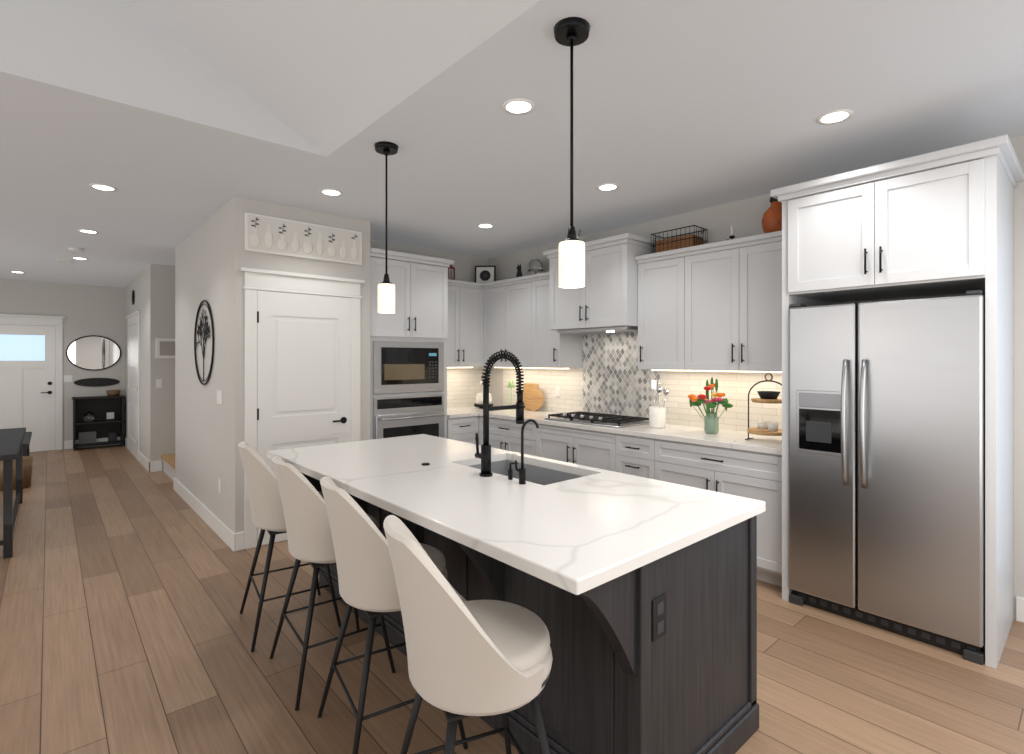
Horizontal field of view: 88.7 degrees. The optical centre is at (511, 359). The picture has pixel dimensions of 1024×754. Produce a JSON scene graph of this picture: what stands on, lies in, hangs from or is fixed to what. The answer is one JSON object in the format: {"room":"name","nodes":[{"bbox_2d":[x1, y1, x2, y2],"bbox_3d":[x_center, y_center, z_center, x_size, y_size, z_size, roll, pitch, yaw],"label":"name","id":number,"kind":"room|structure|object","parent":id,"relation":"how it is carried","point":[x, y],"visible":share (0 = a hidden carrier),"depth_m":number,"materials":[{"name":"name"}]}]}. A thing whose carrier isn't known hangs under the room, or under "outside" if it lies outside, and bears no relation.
{"room":"kitchen","nodes":[
{"label":"kitchen","id":0,"kind":"room"},
{"bbox_2d":[0,279,124,451],"bbox_3d":[-7.375,0.105,8.803,7.620,2.750,0.120,0,0,-41],"label":"wall","id":1,"kind":"structure","parent":0,"point":[86,310],"depth_m":8.77,"materials":[{"name":"grey paint"}]},
{"bbox_2d":[0,325,54,451],"bbox_3d":[-7.825,0.462,8.279,0.906,2.029,0.065,0,0,-41],"label":"front door","id":2,"kind":"structure","parent":1,"relation":"in","point":[27,376],"depth_m":8.39,"materials":[{"name":"white wood"}]},
{"bbox_2d":[0,314,64,449],"bbox_3d":[-7.833,0.380,8.288,1.150,2.200,0.042,0,0,-41],"label":"door frame","id":3,"kind":"structure","parent":1,"relation":"attached to","point":[33,320],"depth_m":8.60,"materials":[{"name":"white wood"}]},
{"bbox_2d":[64,375,72,381],"bbox_3d":[-7.384,0.310,8.709,0.115,0.115,0.008,0,0,-41],"label":"light switch","id":4,"kind":"object","parent":1,"relation":"attached to","point":[68,378],"visible":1,"depth_m":8.71,"materials":[{"name":"white plastic"}]},
{"bbox_2d":[64,437,119,448],"bbox_3d":[-7.116,1.410,8.941,0.810,0.140,0.016,0,0,-41],"label":"baseboard","id":5,"kind":"structure","parent":1,"relation":"attached to","point":[67,444],"depth_m":8.79,"materials":[{"name":"white wood"}]},
{"bbox_2d":[66,335,120,370],"bbox_3d":[-7.125,-0.120,8.928,0.739,0.599,0.022,0,0,-41],"label":"oval mirror","id":6,"kind":"object","parent":1,"relation":"attached to","point":[93,352],"visible":1,"depth_m":8.92,"materials":[{"name":"silver metal"}]},
{"bbox_2d":[74,378,119,386],"bbox_3d":[-7.089,0.380,8.948,0.620,0.150,0.040,0,0,-41],"label":"sign","id":7,"kind":"object","parent":1,"relation":"attached to","point":[93,382],"visible":1,"depth_m":8.95,"materials":[{"name":"black wood"}]},
{"bbox_2d":[125,264,174,470],"bbox_3d":[-4.623,0.105,9.088,3.120,2.750,3.100,0,0,-41],"label":"wall","id":8,"kind":"structure","parent":0,"point":[152,286],"depth_m":7.02,"materials":[{"name":"grey paint"}]},
{"bbox_2d":[124,436,127,447],"bbox_3d":[-6.589,1.410,8.944,0.016,0.140,0.650,0,0,-41],"label":"baseboard","id":9,"kind":"structure","parent":8,"relation":"attached to","point":[125,439],"depth_m":8.96,"materials":[{"name":"white wood"}]},
{"bbox_2d":[128,323,136,458],"bbox_3d":[-5.931,0.462,8.195,0.020,2.029,1.200,0,0,-41],"label":"hall door","id":10,"kind":"structure","parent":8,"relation":"in","point":[132,389],"depth_m":8.21,"materials":[{"name":"white wood"}]},
{"bbox_2d":[126,311,139,460],"bbox_3d":[-5.940,0.380,8.190,0.042,2.200,1.440,0,0,-41],"label":"door frame","id":11,"kind":"structure","parent":8,"relation":"attached to","point":[133,318],"depth_m":7.68,"materials":[{"name":"white wood"}]},
{"bbox_2d":[132,290,134,304],"bbox_3d":[-5.933,-0.980,8.197,0.015,0.236,0.236,0,0,-41],"label":"framed picture","id":12,"kind":"object","parent":8,"relation":"attached to","point":[133,296],"visible":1,"depth_m":8.14,"materials":[{"name":"black metal"}]},
{"bbox_2d":[139,451,151,472],"bbox_3d":[-5.136,1.410,7.302,0.016,0.140,1.136,0,0,-41],"label":"baseboard","id":13,"kind":"structure","parent":8,"relation":"attached to","point":[143,460],"depth_m":7.12,"materials":[{"name":"white wood"}]},
{"bbox_2d":[156,379,162,387],"bbox_3d":[-4.686,0.310,6.957,0.070,0.115,0.008,0,0,-41],"label":"light switch","id":14,"kind":"object","parent":8,"relation":"attached to","point":[159,383],"visible":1,"depth_m":6.95,"materials":[{"name":"white plastic"}]},
{"bbox_2d":[156,338,174,358],"bbox_3d":[-4.554,-0.155,7.064,0.420,0.270,0.022,0,0,-41],"label":"wall picture","id":15,"kind":"object","parent":8,"relation":"attached to","point":[165,348],"visible":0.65,"depth_m":6.99,"materials":[{"name":"white"}]},
{"bbox_2d":[175,196,487,532],"bbox_3d":[-1.856,0.105,6.022,3.040,2.750,2.560,0,0,-41],"label":"wall","id":16,"kind":"structure","parent":0,"point":[212,256],"depth_m":4.64,"materials":[{"name":"grey paint"}]},
{"bbox_2d":[194,300,213,384],"bbox_3d":[-2.845,-0.160,4.827,0.014,0.786,0.786,0,0,-41],"label":"wall decoration","id":17,"kind":"object","parent":16,"relation":"attached to","point":[205,329],"visible":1,"depth_m":4.82,"materials":[{"name":"black metal"}]},
{"bbox_2d":[173,477,238,551],"bbox_3d":[-2.997,1.410,5.013,0.026,0.140,2.592,0,0,-41],"label":"baseboard","id":18,"kind":"structure","parent":16,"relation":"attached to","point":[230,538],"depth_m":4.63,"materials":[{"name":"white wood"}]},
{"bbox_2d":[218,479,220,492],"bbox_3d":[-2.461,1.060,4.405,0.008,0.115,0.070,0,0,-41],"label":"outlet","id":19,"kind":"object","parent":16,"relation":"attached to","point":[219,485],"visible":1,"depth_m":4.39,"materials":[{"name":"white plastic"}]},
{"bbox_2d":[217,390,221,404],"bbox_3d":[-2.468,0.315,4.412,0.008,0.115,0.160,0,0,-41],"label":"light switch","id":20,"kind":"object","parent":16,"relation":"attached to","point":[219,397],"visible":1,"depth_m":4.40,"materials":[{"name":"white plastic"}]},
{"bbox_2d":[240,267,364,548],"bbox_3d":[-1.724,0.380,4.401,1.020,2.200,0.042,0,0,-41],"label":"door frame","id":21,"kind":"structure","parent":16,"relation":"attached to","point":[255,279],"depth_m":4.19,"materials":[{"name":"white wood"}]},
{"bbox_2d":[244,212,361,264],"bbox_3d":[-1.720,-1.005,4.404,0.970,0.300,0.042,0,0,-41],"label":"wall art","id":22,"kind":"object","parent":16,"relation":"attached to","point":[266,234],"visible":1,"depth_m":4.35,"materials":[{"name":"white wood"}]},
{"bbox_2d":[257,290,350,544],"bbox_3d":[-1.717,0.462,4.390,0.780,2.029,0.065,0,0,-41],"label":"pantry door","id":23,"kind":"structure","parent":16,"relation":"in","point":[303,370],"depth_m":4.37,"materials":[{"name":"white wood"}]},
{"bbox_2d":[450,282,481,369],"bbox_3d":[-0.687,-0.384,5.967,0.700,0.927,0.387,0,0,-41],"label":"upper cabinet","id":24,"kind":"object","parent":16,"relation":"attached to","point":[465,297],"depth_m":5.92,"materials":[{"name":"white paint"}]},
{"bbox_2d":[448,265,454,279],"bbox_3d":[-0.719,-1.011,5.973,0.106,0.258,0.106,0,0,-41],"label":"lantern","id":25,"kind":"object","parent":24,"relation":"on","point":[451,272],"visible":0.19,"depth_m":5.95,"materials":[{"name":"red"}]},
{"bbox_2d":[0,445,1023,753],"bbox_3d":[-2.784,1.530,3.705,7.740,0.100,13.840,0,0,-41],"label":"floor","id":26,"kind":"structure","parent":0,"point":[126,627],"depth_m":2.55,"materials":[{"name":"brown wood"}]},
{"bbox_2d":[0,427,25,558],"bbox_3d":[-4.829,1.093,4.319,1.150,0.775,2.070,0,0,-41],"label":"dining table","id":27,"kind":"object","parent":26,"relation":"on","point":[11,444],"visible":1,"depth_m":3.93,"materials":[{"name":"black wood"}]},
{"bbox_2d":[0,456,32,490],"bbox_3d":[-5.751,1.310,6.048,0.320,0.340,0.320,0,0,-41],"label":"basket","id":28,"kind":"object","parent":26,"relation":"on","point":[27,467],"visible":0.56,"depth_m":6.02,"materials":[{"name":"wicker"}]},
{"bbox_2d":[23,432,31,455],"bbox_3d":[-6.446,1.245,6.728,0.380,0.470,1.420,0,0,-41],"label":"bench","id":29,"kind":"object","parent":26,"relation":"on","point":[27,439],"visible":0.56,"depth_m":6.65,"materials":[{"name":"black"}]},
{"bbox_2d":[72,390,124,450],"bbox_3d":[-6.988,1.000,8.850,0.690,0.960,0.315,0,0,-41],"label":"console shelf","id":30,"kind":"object","parent":26,"relation":"on","point":[95,418],"visible":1,"depth_m":8.92,"materials":[{"name":"black wood"}]},
{"bbox_2d":[161,454,174,479],"bbox_3d":[-3.126,0.818,7.476,2.995,1.325,1.294,0,0,-41],"label":"stair","id":31,"kind":"structure","parent":26,"relation":"on","point":[169,465],"depth_m":6.66,"materials":[{"name":"brown wood"}]},
{"bbox_2d":[238,441,340,651],"bbox_3d":[-1.282,0.971,2.973,0.488,1.023,0.492,0,0,-34],"label":"stool","id":32,"kind":"object","parent":26,"relation":"on","point":[267,512],"visible":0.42,"depth_m":2.77,"materials":[{"name":"beige fabric"}]},
{"bbox_2d":[270,456,395,710],"bbox_3d":[-0.890,0.971,2.530,0.488,1.023,0.492,0,0,-37],"label":"stool","id":33,"kind":"object","parent":26,"relation":"on","point":[309,537],"visible":0.67,"depth_m":2.33,"materials":[{"name":"beige fabric"}]},
{"bbox_2d":[317,476,467,753],"bbox_3d":[-0.501,0.971,2.075,0.488,1.023,0.492,0,0,-32],"label":"stool","id":34,"kind":"object","parent":26,"relation":"on","point":[366,580],"visible":0.71,"depth_m":1.88,"materials":[{"name":"beige fabric"}]},
{"bbox_2d":[370,250,449,439],"bbox_3d":[-1.189,0.244,5.344,0.878,2.471,0.655,0,0,-41],"label":"tall cabinet","id":35,"kind":"object","parent":26,"relation":"on","point":[410,346],"depth_m":5.11,"materials":[{"name":"white paint"}]},
{"bbox_2d":[450,410,477,417],"bbox_3d":[-0.719,0.585,5.768,0.384,0.039,0.642,0,0,-41],"label":"countertop","id":36,"kind":"structure","parent":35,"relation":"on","point":[453,413],"depth_m":5.63,"materials":[{"name":"white stone"}]},
{"bbox_2d":[450,414,477,443],"bbox_3d":[-0.692,1.042,5.762,0.420,0.875,0.687,0,0,-41],"label":"base cabinet","id":37,"kind":"object","parent":26,"relation":"on","point":[463,429],"depth_m":5.55,"materials":[{"name":"white paint"}]},
{"bbox_2d":[383,515,552,753],"bbox_3d":[-0.125,0.971,1.531,0.488,1.023,0.492,0,0,-24],"label":"stool","id":38,"kind":"object","parent":26,"relation":"on","point":[465,658],"visible":1,"depth_m":1.35,"materials":[{"name":"beige fabric"}]},
{"bbox_2d":[478,414,541,456],"bbox_3d":[0.159,1.042,5.515,0.686,0.875,0.970,0,0,-41],"label":"base cabinet","id":39,"kind":"object","parent":26,"relation":"on","point":[504,433],"depth_m":5.27,"materials":[{"name":"white paint"}]},
{"bbox_2d":[304,475,764,753],"bbox_3d":[-0.233,1.042,2.701,1.050,0.875,2.525,0,0,-41],"label":"kitchen island","id":40,"kind":"object","parent":26,"relation":"on","point":[637,595],"depth_m":1.82,"materials":[{"name":"charcoal wood"},{"name":"white quartz"}]},
{"bbox_2d":[267,435,765,598],"bbox_3d":[-0.254,0.584,2.676,1.135,0.039,2.554,0,0,-41],"label":"island countertop","id":41,"kind":"structure","parent":40,"relation":"on","point":[592,529],"depth_m":2.03,"materials":[{"name":"white stone"}]},
{"bbox_2d":[475,351,538,474],"bbox_3d":[0.011,0.252,2.570,0.270,0.601,0.328,0,0,-41],"label":"faucet","id":42,"kind":"object","parent":41,"relation":"on","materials":[{"name":"black metal"}]},
{"bbox_2d":[471,459,578,482],"bbox_3d":[0.056,0.700,2.766,0.435,0.216,0.754,0,0,-41],"label":"sink","id":43,"kind":"object","parent":41,"relation":"in","point":[541,474],"depth_m":2.95,"materials":[{"name":"grey metal"}]},
{"bbox_2d":[652,593,666,642],"bbox_3d":[0.467,0.815,1.656,0.075,0.130,0.008,0,0,-41],"label":"outlet","id":44,"kind":"object","parent":40,"relation":"attached to","point":[659,600],"depth_m":1.65,"materials":[{"name":"black plastic"}]},
{"bbox_2d":[542,426,613,470],"bbox_3d":[0.754,1.042,4.887,0.627,0.875,0.999,0,0,-41],"label":"base cabinet","id":45,"kind":"object","parent":26,"relation":"on","point":[590,448],"depth_m":4.61,"materials":[{"name":"white paint"}]},
{"bbox_2d":[614,434,661,480],"bbox_3d":[1.208,1.042,4.374,0.627,0.875,0.489,0,0,-41],"label":"base cabinet","id":46,"kind":"object","parent":26,"relation":"on","point":[641,457],"depth_m":4.14,"materials":[{"name":"white paint"}]},
{"bbox_2d":[662,442,793,597],"bbox_3d":[1.652,1.042,3.872,0.627,0.875,0.969,0,0,-41],"label":"base cabinet","id":47,"kind":"object","parent":26,"relation":"on","point":[763,477],"depth_m":3.47,"materials":[{"name":"white paint"}]},
{"bbox_2d":[450,406,788,457],"bbox_3d":[0.708,0.585,4.928,0.642,0.039,3.792,0,0,-41],"label":"countertop","id":48,"kind":"structure","parent":47,"relation":"on","point":[696,435],"depth_m":4.03,"materials":[{"name":"white stone"}]},
{"bbox_2d":[474,375,492,407],"bbox_3d":[-0.333,0.367,6.141,0.230,0.393,0.230,0,0,-41],"label":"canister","id":49,"kind":"object","parent":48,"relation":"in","point":[479,400],"visible":0.62,"depth_m":6.08,"materials":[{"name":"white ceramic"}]},
{"bbox_2d":[507,380,514,409],"bbox_3d":[-0.008,0.394,6.001,0.098,0.340,0.100,0,0,-41],"label":"table lamp","id":50,"kind":"object","parent":48,"relation":"on","point":[511,385],"visible":0.73,"depth_m":5.98,"materials":[{"name":"green glass"}]},
{"bbox_2d":[523,383,543,410],"bbox_3d":[0.230,0.415,5.841,0.087,0.299,0.355,0,0,-41],"label":"cutting boards","id":51,"kind":"object","parent":48,"relation":"on","point":[533,398],"visible":0.98,"depth_m":5.82,"materials":[{"name":"brown wood"}]},
{"bbox_2d":[545,411,648,427],"bbox_3d":[0.791,0.529,4.833,0.510,0.070,0.880,0,0,-41],"label":"cooktop","id":52,"kind":"object","parent":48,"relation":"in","point":[608,420],"visible":1,"depth_m":4.70,"materials":[{"name":"silver metal"}]},
{"bbox_2d":[649,380,668,427],"bbox_3d":[1.226,0.366,4.380,0.132,0.395,0.162,0,0,-41],"label":"utensil crock","id":53,"kind":"object","parent":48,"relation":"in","point":[656,416],"visible":1,"depth_m":4.34,"materials":[{"name":"white ceramic"}]},
{"bbox_2d":[688,378,732,433],"bbox_3d":[1.517,0.348,4.027,0.219,0.432,0.341,0,0,-41],"label":"flower vase","id":54,"kind":"object","parent":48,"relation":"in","point":[711,422],"visible":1,"depth_m":3.99,"materials":[{"name":"green glass"}]},
{"bbox_2d":[745,373,781,439],"bbox_3d":[1.781,0.327,3.632,0.276,0.474,0.290,0,0,-41],"label":"stand","id":55,"kind":"object","parent":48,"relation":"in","point":[770,397],"visible":0.92,"depth_m":3.60,"materials":[{"name":"brown wood"}]},
{"bbox_2d":[789,290,984,664],"bbox_3d":[2.216,0.570,3.069,0.792,1.820,0.888,0,0,-41],"label":"refrigerator","id":56,"kind":"object","parent":26,"relation":"on","point":[887,465],"visible":0.96,"depth_m":2.80,"materials":[{"name":"grey metal"}]},
{"bbox_2d":[0,0,1023,287],"bbox_3d":[-2.784,-2.530,3.705,7.740,2.520,13.840,0,0,-41],"label":"ceiling","id":57,"kind":"structure","parent":0,"point":[682,106],"depth_m":2.74,"materials":[{"name":"grey paint"}]},
{"bbox_2d":[56,259,71,263],"bbox_3d":[-5.752,-1.262,6.721,0.150,0.013,0.350,0,0,-41],"label":"ceiling vent","id":58,"kind":"object","parent":57,"relation":"in","point":[63,261],"visible":0.94,"depth_m":6.68,"materials":[{"name":"white metal"}]},
{"bbox_2d":[68,247,83,251],"bbox_3d":[-4.950,-1.252,5.942,0.140,0.034,0.140,0,0,-41],"label":"smoke detector","id":59,"kind":"object","parent":57,"relation":"attached to","point":[74,249],"visible":1,"depth_m":5.90,"materials":[{"name":"white plastic"}]},
{"bbox_2d":[71,257,87,259],"bbox_3d":[-5.395,-1.267,6.536,0.167,0.005,0.167,0,0,42],"label":"recessed light","id":60,"kind":"object","parent":57,"relation":"in","point":[79,258],"depth_m":6.53,"materials":[{"name":"white plastic"}]},
{"bbox_2d":[78,229,98,233],"bbox_3d":[-4.176,-1.267,5.158,0.167,0.005,0.167,0,0,27],"label":"recessed light","id":61,"kind":"object","parent":57,"relation":"in","point":[80,230],"depth_m":5.16,"materials":[{"name":"white plastic"}]},
{"bbox_2d":[89,183,117,191],"bbox_3d":[-3.002,-1.267,3.846,0.167,0.005,0.167,0,0,9],"label":"recessed light","id":62,"kind":"object","parent":57,"relation":"in","point":[103,187],"depth_m":3.84,"materials":[{"name":"white plastic"}]},
{"bbox_2d":[320,189,342,195],"bbox_3d":[-1.366,-1.267,3.959,0.167,0.005,0.167,0,0,9],"label":"recessed light","id":63,"kind":"object","parent":57,"relation":"in","point":[329,192],"depth_m":3.96,"materials":[{"name":"white plastic"}]},
{"bbox_2d":[374,141,397,312],"bbox_3d":[-0.745,-0.775,3.106,0.140,0.987,0.140,0,0,-41],"label":"pendant light","id":64,"kind":"object","parent":57,"relation":"hanging from","point":[386,295],"visible":1,"depth_m":3.07,"materials":[{"name":"white glass"}]},
{"bbox_2d":[477,223,493,227],"bbox_3d":[-0.250,-1.267,4.946,0.167,0.005,0.167,0,0,9],"label":"recessed light","id":65,"kind":"object","parent":57,"relation":"in","point":[484,225],"depth_m":4.93,"materials":[{"name":"white plastic"}]},
{"bbox_2d":[502,98,534,114],"bbox_3d":[0.033,-1.267,2.619,0.167,0.005,0.167,0,0,40],"label":"recessed light","id":66,"kind":"object","parent":57,"relation":"in","point":[518,106],"depth_m":2.61,"materials":[{"name":"white plastic"}]},
{"bbox_2d":[554,17,589,287],"bbox_3d":[0.229,-0.775,2.005,0.140,0.987,0.140,0,0,-41],"label":"pendant light","id":67,"kind":"object","parent":57,"relation":"hanging from","point":[571,32],"visible":1,"depth_m":1.98,"materials":[{"name":"white glass"}]},
{"bbox_2d":[596,183,618,190],"bbox_3d":[0.702,-1.267,3.839,0.167,0.005,0.167,0,0,24],"label":"recessed light","id":68,"kind":"object","parent":57,"relation":"in","point":[607,186],"depth_m":3.84,"materials":[{"name":"white plastic"}]},
{"bbox_2d":[816,109,853,124],"bbox_3d":[1.683,-1.267,2.731,0.167,0.005,0.167,0,0,40],"label":"recessed light","id":69,"kind":"object","parent":57,"relation":"in","point":[840,115],"depth_m":2.72,"materials":[{"name":"white plastic"}]},
{"bbox_2d":[556,386,560,396],"bbox_3d":[0.496,0.340,5.632,0.008,0.115,0.070,0,0,-41],"label":"outlet","id":70,"kind":"object","parent":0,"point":[558,391],"visible":1,"depth_m":5.62,"materials":[{"name":"white plastic"}]},
{"bbox_2d":[488,135,1023,619],"bbox_3d":[0.069,0.105,6.230,0.120,2.750,13.840,0,0,-41],"label":"wall","id":71,"kind":"structure","parent":0,"point":[744,217],"depth_m":4.08,"materials":[{"name":"grey paint"}]},
{"bbox_2d":[482,278,533,369],"bbox_3d":[0.063,-0.384,5.850,0.386,0.927,0.899,0,0,-41],"label":"upper cabinet","id":72,"kind":"object","parent":71,"relation":"attached to","point":[507,307],"depth_m":5.73,"materials":[{"name":"white paint"}]},
{"bbox_2d":[475,266,495,282],"bbox_3d":[-0.320,-1.007,6.267,0.250,0.250,0.048,0,0,3],"label":"art","id":73,"kind":"object","parent":72,"relation":"on","point":[484,274],"visible":0.96,"depth_m":6.26,"materials":[{"name":"black"}]},
{"bbox_2d":[516,263,521,276],"bbox_3d":[0.083,-0.981,5.868,0.070,0.198,0.090,0,0,-41],"label":"cat figurine","id":74,"kind":"object","parent":72,"relation":"on","point":[519,273],"visible":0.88,"depth_m":5.84,"materials":[{"name":"black ceramic"}]},
{"bbox_2d":[528,257,542,273],"bbox_3d":[0.255,-1.000,5.673,0.170,0.237,0.170,0,0,-41],"label":"cake stand","id":75,"kind":"object","parent":72,"relation":"on","point":[535,265],"visible":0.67,"depth_m":5.62,"materials":[{"name":"clear glass"}]},
{"bbox_2d":[534,274,585,369],"bbox_3d":[0.449,-0.384,5.443,0.347,0.927,0.460,0,0,-41],"label":"upper cabinet","id":76,"kind":"object","parent":71,"relation":"attached to","point":[553,350],"depth_m":5.33,"materials":[{"name":"white paint"}]},
{"bbox_2d":[546,238,661,333],"bbox_3d":[0.847,-0.650,4.881,0.497,0.721,0.906,0,0,-41],"label":"upper cabinet","id":77,"kind":"object","parent":71,"relation":"attached to","point":[626,324],"depth_m":4.59,"materials":[{"name":"white paint"}]},
{"bbox_2d":[634,250,689,373],"bbox_3d":[1.369,-0.384,4.403,0.347,0.927,0.499,0,0,-41],"label":"upper cabinet","id":78,"kind":"object","parent":71,"relation":"attached to","point":[662,332],"depth_m":4.29,"materials":[{"name":"white paint"}]},
{"bbox_2d":[690,234,817,373],"bbox_3d":[1.766,-0.384,3.955,0.347,0.927,0.937,0,0,-41],"label":"upper cabinet","id":79,"kind":"object","parent":71,"relation":"attached to","point":[739,314],"depth_m":3.82,"materials":[{"name":"white paint"}]},
{"bbox_2d":[651,225,707,252],"bbox_3d":[1.398,-0.979,4.388,0.218,0.194,0.430,0,0,-41],"label":"wire basket","id":80,"kind":"object","parent":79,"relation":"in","point":[676,242],"visible":0.75,"depth_m":4.30,"materials":[{"name":"black metal"}]},
{"bbox_2d":[727,225,734,239],"bbox_3d":[1.694,-0.962,4.046,0.080,0.160,0.096,0,0,-41],"label":"candle holder","id":81,"kind":"object","parent":79,"relation":"on","point":[732,236],"visible":0.4,"depth_m":4.03,"materials":[{"name":"white wax"}]},
{"bbox_2d":[761,197,781,232],"bbox_3d":[1.918,-1.030,3.793,0.200,0.295,0.200,0,0,-41],"label":"terracotta vase","id":82,"kind":"object","parent":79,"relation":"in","point":[771,221],"visible":0.69,"depth_m":3.74,"materials":[{"name":"orange ceramic"}]},
{"bbox_2d":[782,146,1005,305],"bbox_3d":[2.257,-0.706,3.105,0.737,0.611,0.901,0,0,-41],"label":"upper cabinet","id":83,"kind":"object","parent":71,"relation":"attached to","point":[935,226],"depth_m":2.80,"materials":[{"name":"white paint"}]},
{"bbox_2d":[1016,596,1023,622],"bbox_3d":[3.693,1.410,2.032,0.016,0.140,2.510,0,0,-41],"label":"baseboard","id":84,"kind":"structure","parent":71,"relation":"attached to","point":[1019,600],"depth_m":2.95,"materials":[{"name":"white wood"}]}
]}

